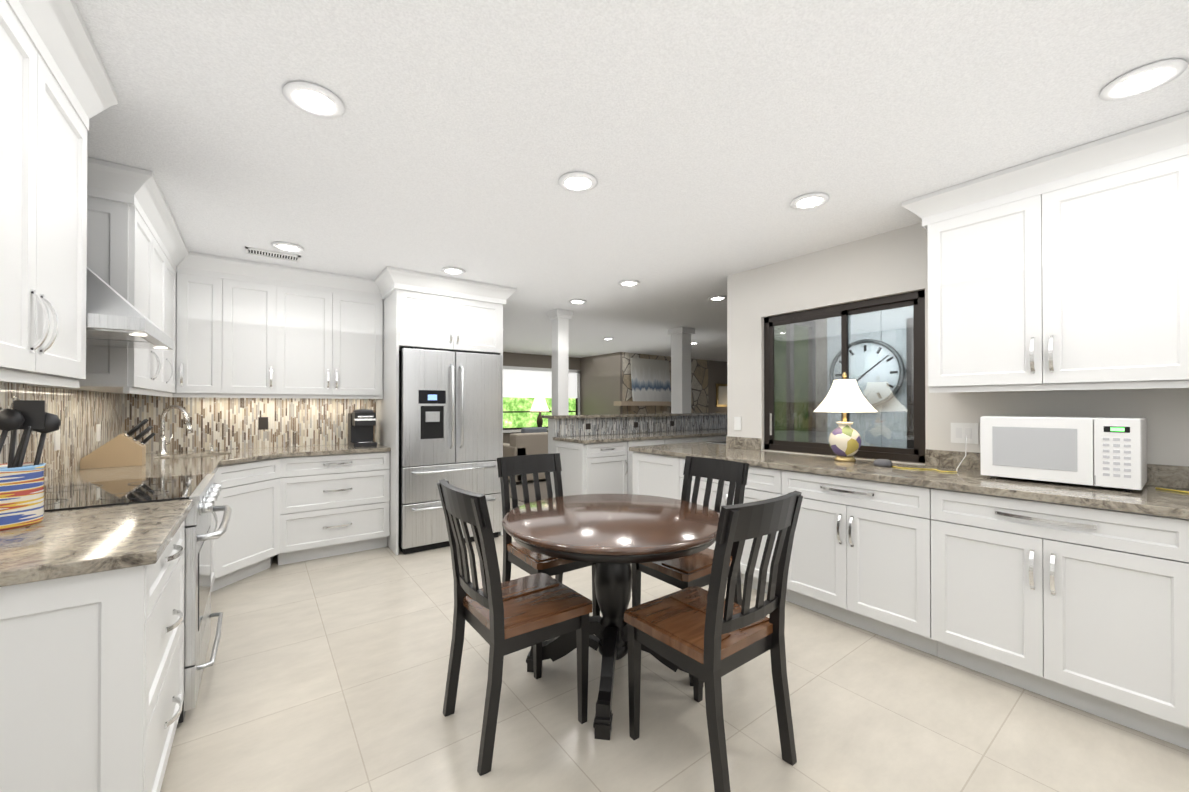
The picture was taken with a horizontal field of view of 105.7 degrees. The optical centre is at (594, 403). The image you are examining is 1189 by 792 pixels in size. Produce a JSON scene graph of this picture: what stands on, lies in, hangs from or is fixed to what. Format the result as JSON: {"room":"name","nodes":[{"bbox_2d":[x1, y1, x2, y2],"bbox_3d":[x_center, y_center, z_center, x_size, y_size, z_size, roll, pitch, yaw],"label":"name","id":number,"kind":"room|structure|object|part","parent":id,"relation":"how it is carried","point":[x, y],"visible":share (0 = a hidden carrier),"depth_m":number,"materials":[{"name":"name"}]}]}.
{"room":"kitchen","nodes":[
{"label":"kitchen","id":0,"kind":"room"},
{"bbox_2d":[503,352,578,443],"bbox_3d":[-2.330,0.112,9.520,5.000,2.440,0.120,0,0,-37],"label":"wall","id":1,"kind":"structure","parent":0,"point":[509,359],"depth_m":10.08,"materials":[{"name":"paint"}]},
{"bbox_2d":[503,366,551,397],"bbox_3d":[-1.487,-0.463,10.032,1.197,0.677,0.059,0,0,-37],"label":"shades","id":2,"kind":"object","parent":1,"relation":"attached to","point":[525,382],"depth_m":10.01,"materials":[{"name":"white fabric"}]},
{"bbox_2d":[503,397,575,427],"bbox_3d":[-1.246,-0.074,10.242,2.000,1.220,0.010,0,0,-37],"label":"exterior view","id":3,"kind":"object","parent":1,"relation":"attached to","point":[519,420],"depth_m":9.99,"materials":[{"name":"green plant"}]},
{"bbox_2d":[569,370,579,414],"bbox_3d":[-0.494,-0.259,10.770,0.288,1.058,0.059,0,0,-37],"label":"shades","id":4,"kind":"object","parent":1,"relation":"attached to","point":[574,375],"depth_m":10.78,"materials":[{"name":"white fabric"}]},
{"bbox_2d":[579,352,621,414],"bbox_3d":[0.133,0.117,10.336,0.066,2.440,1.490,0,0,-37],"label":"wall","id":5,"kind":"structure","parent":0,"point":[600,375],"depth_m":10.25,"materials":[{"name":"paint"}]},
{"bbox_2d":[74,0,1188,361],"bbox_3d":[1.757,-1.166,5.961,11.900,0.080,10.720,0,0,-37],"label":"ceiling","id":6,"kind":"structure","parent":0,"point":[704,142],"depth_m":1.85,"materials":[{"name":"white paint"}]},
{"bbox_2d":[245,247,300,261],"bbox_3d":[-2.448,-1.133,3.437,0.340,0.012,0.150,0,0,-37],"label":"ceiling vent","id":7,"kind":"object","parent":6,"relation":"in","point":[271,254],"visible":1,"depth_m":3.42,"materials":[{"name":"white metal"}]},
{"bbox_2d":[271,242,303,251],"bbox_3d":[-2.213,-1.132,3.251,0.192,0.013,0.219,0,0,-37],"label":"recessed light","id":8,"kind":"object","parent":6,"relation":"in","point":[284,246],"depth_m":3.26,"materials":[{"name":"white"}]},
{"bbox_2d":[282,81,344,118],"bbox_3d":[-1.049,-1.140,1.689,0.198,0.013,0.206,0,0,-37],"label":"recessed light","id":9,"kind":"object","parent":6,"relation":"in","point":[311,99],"depth_m":1.69,"materials":[{"name":"white"}]},
{"bbox_2d":[559,172,596,191],"bbox_3d":[-0.085,-1.137,2.308,0.202,0.013,0.206,0,0,-37],"label":"recessed light","id":10,"kind":"object","parent":6,"relation":"in","point":[573,181],"depth_m":2.31,"materials":[{"name":"white"}]},
{"bbox_2d":[790,193,828,209],"bbox_3d":[1.203,-1.136,2.523,0.207,0.013,0.200,0,0,-37],"label":"recessed light","id":11,"kind":"object","parent":6,"relation":"in","point":[811,200],"depth_m":2.53,"materials":[{"name":"white"}]},
{"bbox_2d":[1099,59,1187,100],"bbox_3d":[1.925,-1.141,1.587,0.211,0.013,0.198,0,0,-37],"label":"recessed light","id":12,"kind":"object","parent":6,"relation":"in","point":[1144,79],"depth_m":1.59,"materials":[{"name":"white"}]},
{"bbox_2d":[622,352,707,413],"bbox_3d":[1.542,0.120,10.892,2.850,2.440,0.700,0,0,-37],"label":"stone wall","id":13,"kind":"structure","parent":0,"point":[699,385],"depth_m":10.64,"materials":[{"name":"stone"}]},
{"bbox_2d":[614,358,670,410],"bbox_3d":[1.167,-0.412,10.017,1.700,1.173,0.258,0,0,-37],"label":"painting","id":14,"kind":"object","parent":13,"relation":"attached to","point":[650,380],"visible":0.9,"depth_m":10.09,"materials":[{"name":"beige wood"}]},
{"bbox_2d":[160,479,1188,791],"bbox_3d":[1.757,1.344,5.948,11.900,0.060,10.720,0,0,-37],"label":"floor","id":15,"kind":"structure","parent":0,"point":[326,675],"depth_m":1.86,"materials":[{"name":"tile"}]},
{"bbox_2d":[0,522,184,791],"bbox_3d":[-1.643,0.852,1.290,0.618,0.875,0.780,0,0,-37],"label":"base cabinet","id":16,"kind":"object","parent":15,"relation":"on","point":[91,649],"depth_m":1.11,"materials":[{"name":"white wood"}]},
{"bbox_2d":[0,499,192,589],"bbox_3d":[-1.627,0.397,1.292,0.643,0.035,0.813,0,0,-37],"label":"countertop","id":17,"kind":"structure","parent":16,"relation":"on","point":[78,543],"depth_m":1.24,"materials":[{"name":"beige stone"}]},
{"bbox_2d":[0,396,60,530],"bbox_3d":[-1.824,0.176,1.401,0.230,0.408,0.233,0,0,-37],"label":"utensil crock","id":18,"kind":"object","parent":17,"relation":"on","point":[21,494],"visible":1,"depth_m":1.40,"materials":[{"name":"multicoloured ceramic"}]},
{"bbox_2d":[44,473,231,723],"bbox_3d":[-2.054,0.834,1.956,0.732,0.917,0.754,0,0,-37],"label":"range","id":19,"kind":"object","parent":15,"relation":"on","point":[202,491],"visible":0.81,"depth_m":1.90,"materials":[{"name":"silver metal"}]},
{"bbox_2d":[74,478,223,591],"bbox_3d":[-2.571,0.859,2.570,0.656,0.875,0.820,0,0,-37],"label":"base cabinet","id":20,"kind":"object","parent":15,"relation":"on","point":[217,545],"depth_m":3.05,"materials":[{"name":"white"}]},
{"bbox_2d":[224,478,283,586],"bbox_3d":[-2.937,0.863,3.341,0.989,0.875,1.060,0,0,-37],"label":"base cabinet","id":21,"kind":"object","parent":15,"relation":"on","point":[254,534],"depth_m":3.33,"materials":[{"name":"white wood"}]},
{"bbox_2d":[284,470,389,563],"bbox_3d":[-2.353,0.866,4.013,0.862,0.875,0.679,0,0,-37],"label":"base cabinet","id":22,"kind":"object","parent":15,"relation":"on","point":[326,515],"depth_m":3.79,"materials":[{"name":"white wood"}]},
{"bbox_2d":[44,442,390,484],"bbox_3d":[-2.395,0.407,3.289,1.794,0.035,1.774,0,0,-37],"label":"countertop","id":23,"kind":"structure","parent":22,"relation":"on","point":[257,461],"depth_m":3.43,"materials":[{"name":"brown stone"}]},
{"bbox_2d":[80,419,154,468],"bbox_3d":[-2.918,0.241,2.774,0.314,0.291,0.110,0,0,-37],"label":"knife block","id":24,"kind":"object","parent":23,"relation":"on","point":[123,450],"visible":1,"depth_m":2.74,"materials":[{"name":"beige wood"}]},
{"bbox_2d":[156,406,215,453],"bbox_3d":[-3.134,0.202,3.452,0.326,0.378,0.287,0,0,-37],"label":"faucet","id":25,"kind":"object","parent":23,"relation":"on","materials":[{"name":"silver metal"}]},
{"bbox_2d":[192,454,223,457],"bbox_3d":[-2.977,0.522,3.352,0.438,0.218,0.439,0,0,-37],"label":"sink","id":26,"kind":"object","parent":23,"relation":"in","point":[193,455],"depth_m":3.52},
{"bbox_2d":[348,409,376,446],"bbox_3d":[-2.158,0.225,4.187,0.190,0.338,0.322,0,0,-37],"label":"coffee maker","id":27,"kind":"object","parent":23,"relation":"on","point":[361,423],"visible":1,"depth_m":4.12,"materials":[{"name":"black plastic"}]},
{"bbox_2d":[398,346,501,554],"bbox_3d":[-1.498,0.408,4.422,0.914,1.795,0.911,0,0,-37],"label":"fridge","id":28,"kind":"object","parent":15,"relation":"on","point":[450,416],"visible":0.83,"depth_m":4.04,"materials":[{"name":"silver metal"}]},
{"bbox_2d":[437,479,591,775],"bbox_3d":[-0.334,0.807,1.852,0.525,0.977,0.435,0,0,-37],"label":"chair","id":29,"kind":"object","parent":15,"relation":"on","point":[535,611],"visible":1,"depth_m":1.75,"materials":[{"name":"brown wood"}]},
{"bbox_2d":[503,427,547,484],"bbox_3d":[-0.729,0.875,8.202,2.040,0.900,0.900,0,0,-37],"label":"sofa","id":30,"kind":"object","parent":15,"relation":"on","point":[530,441],"visible":0.23,"depth_m":7.42,"materials":[{"name":"beige fabric"}]},
{"bbox_2d":[509,482,547,502],"bbox_3d":[0.268,1.315,7.446,3.700,0.012,1.300,0,0,-37],"label":"rug","id":31,"kind":"object","parent":15,"relation":"on","point":[531,491],"depth_m":6.59,"materials":[{"name":"beige carpet"}]},
{"bbox_2d":[530,397,548,431],"bbox_3d":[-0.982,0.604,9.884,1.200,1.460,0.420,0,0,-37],"label":"table lamp","id":32,"kind":"object","parent":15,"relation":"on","point":[539,404],"visible":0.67,"depth_m":9.63,"materials":[{"name":"white fabric"}]},
{"bbox_2d":[497,453,599,615],"bbox_3d":[-0.269,0.811,2.625,0.435,0.977,0.525,0,0,-37],"label":"chair","id":33,"kind":"object","parent":15,"relation":"on","point":[530,562],"visible":0.54,"depth_m":2.66,"materials":[{"name":"brown wood"}]},
{"bbox_2d":[553,441,628,497],"bbox_3d":[-0.050,0.873,5.266,0.624,0.874,0.620,0,0,-37],"label":"base cabinet","id":34,"kind":"object","parent":15,"relation":"on","point":[596,455],"depth_m":5.04,"materials":[{"name":"white wood"}]},
{"bbox_2d":[541,413,726,416],"bbox_3d":[0.801,0.169,6.401,3.400,0.035,0.300,0,0,-37],"label":"countertop","id":35,"kind":"structure","parent":34,"relation":"on","point":[661,414],"depth_m":6.23,"materials":[{"name":"stone"}]},
{"bbox_2d":[547,309,572,414],"bbox_3d":[-0.422,-0.491,5.527,0.230,1.273,0.230,0,0,-37],"label":"post","id":36,"kind":"object","parent":35,"relation":"on","point":[560,318],"depth_m":5.47,"materials":[{"name":"white paint"}]},
{"bbox_2d":[667,327,694,412],"bbox_3d":[1.310,-0.484,6.809,0.280,1.273,0.300,0,0,-37],"label":"post","id":37,"kind":"object","parent":35,"relation":"on","point":[680,368],"depth_m":6.73,"materials":[{"name":"white paint"}]},
{"bbox_2d":[553,429,726,444],"bbox_3d":[1.034,0.456,6.061,3.330,0.105,0.647,0,0,-37],"label":"countertop","id":38,"kind":"structure","parent":34,"relation":"on","point":[594,438],"depth_m":5.62,"materials":[{"name":"beige stone"}]},
{"bbox_2d":[502,494,719,739],"bbox_3d":[0.090,0.911,2.142,1.042,0.766,1.042,0,0,-37],"label":"dining table","id":39,"kind":"object","parent":15,"relation":"on","point":[613,537],"visible":0.9,"depth_m":2.01,"materials":[{"name":"brown wood"}]},
{"bbox_2d":[629,437,668,493],"bbox_3d":[0.442,0.875,5.632,0.726,0.874,0.620,0,0,-37],"label":"base cabinet","id":40,"kind":"object","parent":15,"relation":"on","point":[631,443],"depth_m":5.25,"materials":[{"name":"white wood"}]},
{"bbox_2d":[633,452,668,497],"bbox_3d":[0.790,0.866,3.997,0.658,0.875,0.620,0,0,-37],"label":"base cabinet","id":41,"kind":"object","parent":15,"relation":"on","point":[650,473],"depth_m":3.87,"materials":[{"name":"white wood"}]},
{"bbox_2d":[669,437,700,443],"bbox_3d":[0.950,0.877,6.010,0.665,0.874,0.620,0,0,-37],"label":"base cabinet","id":42,"kind":"object","parent":15,"relation":"on","point":[672,440],"depth_m":5.77,"materials":[{"name":"white"}]},
{"bbox_2d":[631,456,748,606],"bbox_3d":[0.516,0.810,2.460,0.525,0.977,0.435,0,0,-37],"label":"chair","id":43,"kind":"object","parent":15,"relation":"on","point":[688,571],"visible":0.4,"depth_m":2.44,"materials":[{"name":"brown wood"}]},
{"bbox_2d":[624,490,802,791],"bbox_3d":[0.434,0.806,1.681,0.435,0.977,0.525,0,0,-37],"label":"chair","id":44,"kind":"object","parent":15,"relation":"on","point":[711,636],"visible":1,"depth_m":1.56,"materials":[{"name":"brown wood"}]},
{"bbox_2d":[701,437,725,441],"bbox_3d":[1.471,0.879,6.398,0.872,0.874,0.620,0,0,-37],"label":"base cabinet","id":45,"kind":"object","parent":15,"relation":"on","point":[703,439],"depth_m":6.11,"materials":[{"name":"white"}]},
{"bbox_2d":[669,456,768,592],"bbox_3d":[1.198,0.863,3.449,0.658,0.875,1.009,0,0,-37],"label":"base cabinet","id":46,"kind":"object","parent":15,"relation":"on","point":[757,487],"depth_m":3.15,"materials":[{"name":"white wood"}]},
{"bbox_2d":[769,468,912,646],"bbox_3d":[1.703,0.860,2.770,0.658,0.875,0.921,0,0,-37],"label":"base cabinet","id":47,"kind":"object","parent":15,"relation":"on","point":[851,560],"depth_m":2.55,"materials":[{"name":"white wood"}]},
{"bbox_2d":[913,488,1168,741],"bbox_3d":[2.166,0.856,2.148,0.658,0.875,0.866,0,0,-37],"label":"base cabinet","id":48,"kind":"object","parent":15,"relation":"on","point":[1075,595],"depth_m":1.91,"materials":[{"name":"white wood"}]},
{"bbox_2d":[629,440,1188,519],"bbox_3d":[2.333,0.405,2.879,1.845,0.035,4.300,0,0,-37],"label":"countertop","id":49,"kind":"structure","parent":48,"relation":"on","point":[1148,501],"depth_m":2.27,"materials":[{"name":"brown stone"}]},
{"bbox_2d":[814,372,876,461],"bbox_3d":[1.685,0.088,3.035,0.380,0.600,0.380,0,0,-37],"label":"table lamp","id":50,"kind":"object","parent":49,"relation":"on","point":[844,395],"visible":1,"depth_m":2.96,"materials":[{"name":"white fabric"}]},
{"bbox_3d":[1.685,-0.050,3.035,0.380,0.215,0.380,0,0,-37],"label":"table lamp shade","id":51,"kind":"part","parent":50,"relation":"part of","materials":[{"name":"white fabric"}]},
{"bbox_2d":[873,459,891,466],"bbox_3d":[1.776,0.366,2.777,0.100,0.042,0.100,0,0,-37],"label":"speaker","id":52,"kind":"object","parent":49,"relation":"on","point":[882,462],"visible":1,"depth_m":2.74},
{"bbox_2d":[892,436,1188,492],"bbox_3d":[2.328,0.286,2.220,0.287,0.194,1.454,0,0,-37],"label":"cord","id":53,"kind":"object","parent":49,"relation":"on","point":[965,456],"visible":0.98,"depth_m":2.57,"materials":[{"name":"yellow plastic"}]},
{"bbox_2d":[980,416,1146,490],"bbox_3d":[2.282,0.225,2.213,0.343,0.316,0.530,0,0,-37],"label":"microwave","id":54,"kind":"object","parent":49,"relation":"on","point":[1111,452],"visible":1,"depth_m":2.08,"materials":[{"name":"white plastic"}]},
{"bbox_2d":[1165,516,1188,749],"bbox_3d":[2.569,0.853,1.606,0.658,0.875,0.602,0,0,-37],"label":"base cabinet","id":55,"kind":"object","parent":15,"relation":"on","point":[1176,531],"depth_m":1.65,"materials":[{"name":"white wood"}]},
{"bbox_2d":[708,360,722,412],"bbox_3d":[3.504,0.125,11.991,1.610,2.440,0.120,0,0,-37],"label":"wall","id":56,"kind":"structure","parent":0,"point":[715,369],"depth_m":11.59,"materials":[{"name":"paint"}]},
{"bbox_2d":[716,384,726,406],"bbox_3d":[3.349,-0.206,11.773,0.500,0.600,0.043,0,0,-37],"label":"picture frame","id":57,"kind":"object","parent":56,"relation":"attached to","point":[721,395],"visible":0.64,"depth_m":11.71,"materials":[{"name":"gold metal"}]},
{"bbox_2d":[723,222,1188,465],"bbox_3d":[2.429,0.075,2.454,0.120,2.440,4.000,0,0,-37],"label":"wall","id":58,"kind":"structure","parent":0,"point":[893,262],"depth_m":3.16,"materials":[{"name":"paint"}]},
{"bbox_2d":[0,0,127,393],"bbox_3d":[-1.684,-0.602,1.192,0.426,1.093,0.920,0,0,-37],"label":"wall cabinet","id":59,"kind":"object","parent":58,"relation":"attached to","point":[70,212],"depth_m":1.37,"materials":[{"name":"white"}]},
{"bbox_2d":[86,156,173,349],"bbox_3d":[-2.152,-0.685,1.891,0.487,0.825,0.748,0,0,-37],"label":"hood canopy","id":60,"kind":"object","parent":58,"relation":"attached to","point":[114,318],"visible":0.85,"depth_m":1.73,"materials":[{"name":"silver metal"}]},
{"bbox_2d":[124,166,183,396],"bbox_3d":[-2.777,-0.594,2.662,0.426,1.093,1.416,0,0,-37],"label":"wall cabinet","id":61,"kind":"object","parent":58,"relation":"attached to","point":[155,241],"depth_m":2.63,"materials":[{"name":"white"}]},
{"bbox_2d":[184,242,515,554],"bbox_3d":[-2.210,0.084,3.956,2.886,2.438,0.948,0,0,-37],"label":"kitchen cabinets","id":62,"kind":"object","parent":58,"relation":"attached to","point":[252,329],"depth_m":3.90,"materials":[{"name":"white"}]},
{"bbox_2d":[734,417,740,429],"bbox_3d":[1.251,0.176,3.931,0.006,0.115,0.070,0,0,-37],"label":"electrical outlet plate","id":63,"kind":"object","parent":58,"relation":"attached to","point":[737,420],"depth_m":3.93,"materials":[{"name":"white plastic"}]},
{"bbox_2d":[774,320,815,441],"bbox_3d":[1.882,0.230,4.353,0.910,2.150,0.050,0,0,-37],"label":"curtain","id":64,"kind":"object","parent":58,"relation":"attached to","point":[802,376],"depth_m":4.46,"materials":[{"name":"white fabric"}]},
{"bbox_2d":[764,290,925,462],"bbox_3d":[1.777,-0.168,3.322,0.062,1.098,1.144,0,0,-37],"label":"pass-through window","id":65,"kind":"structure","parent":58,"relation":"in","point":[916,300],"depth_m":3.23,"materials":[{"name":"brown metal"}]},
{"bbox_2d":[848,306,913,448],"bbox_3d":[3.687,0.080,3.231,0.050,2.439,3.645,0,0,-37],"label":"siding","id":66,"kind":"object","parent":58,"relation":"attached to","point":[910,365],"depth_m":4.21,"materials":[{"name":"grey"}]},
{"bbox_2d":[829,339,904,406],"bbox_3d":[2.689,-0.294,4.481,0.040,0.680,0.680,0,0,-37],"label":"clock","id":67,"kind":"object","parent":66,"relation":"attached to","point":[878,355],"depth_m":4.42,"materials":[{"name":"white"}]},
{"bbox_2d":[725,436,1188,487],"bbox_3d":[2.296,0.336,2.510,0.020,0.100,3.750,0,0,-37],"label":"backsplash","id":68,"kind":"structure","parent":58,"relation":"attached to","point":[1169,476],"depth_m":2.63,"materials":[{"name":"brown stone"}]},
{"bbox_2d":[951,423,978,443],"bbox_3d":[2.189,0.176,2.668,0.007,0.120,0.130,0,0,-37],"label":"electrical outlet plate","id":69,"kind":"object","parent":58,"relation":"attached to","point":[960,432],"depth_m":2.67,"materials":[{"name":"white plastic"}]},
{"bbox_2d":[922,119,1173,390],"bbox_3d":[2.299,-0.617,2.235,0.350,1.054,0.981,0,0,-37],"label":"upper cabinet","id":70,"kind":"object","parent":58,"relation":"attached to","point":[1068,269],"depth_m":2.11,"materials":[{"name":"white wood"}]},
{"bbox_2d":[1174,115,1188,386],"bbox_3d":[2.814,-0.621,1.544,0.350,1.054,0.981,0,0,-37],"label":"upper cabinet","id":71,"kind":"object","parent":58,"relation":"attached to","point":[1181,125],"depth_m":1.83,"materials":[{"name":"white wood"}]}
]}

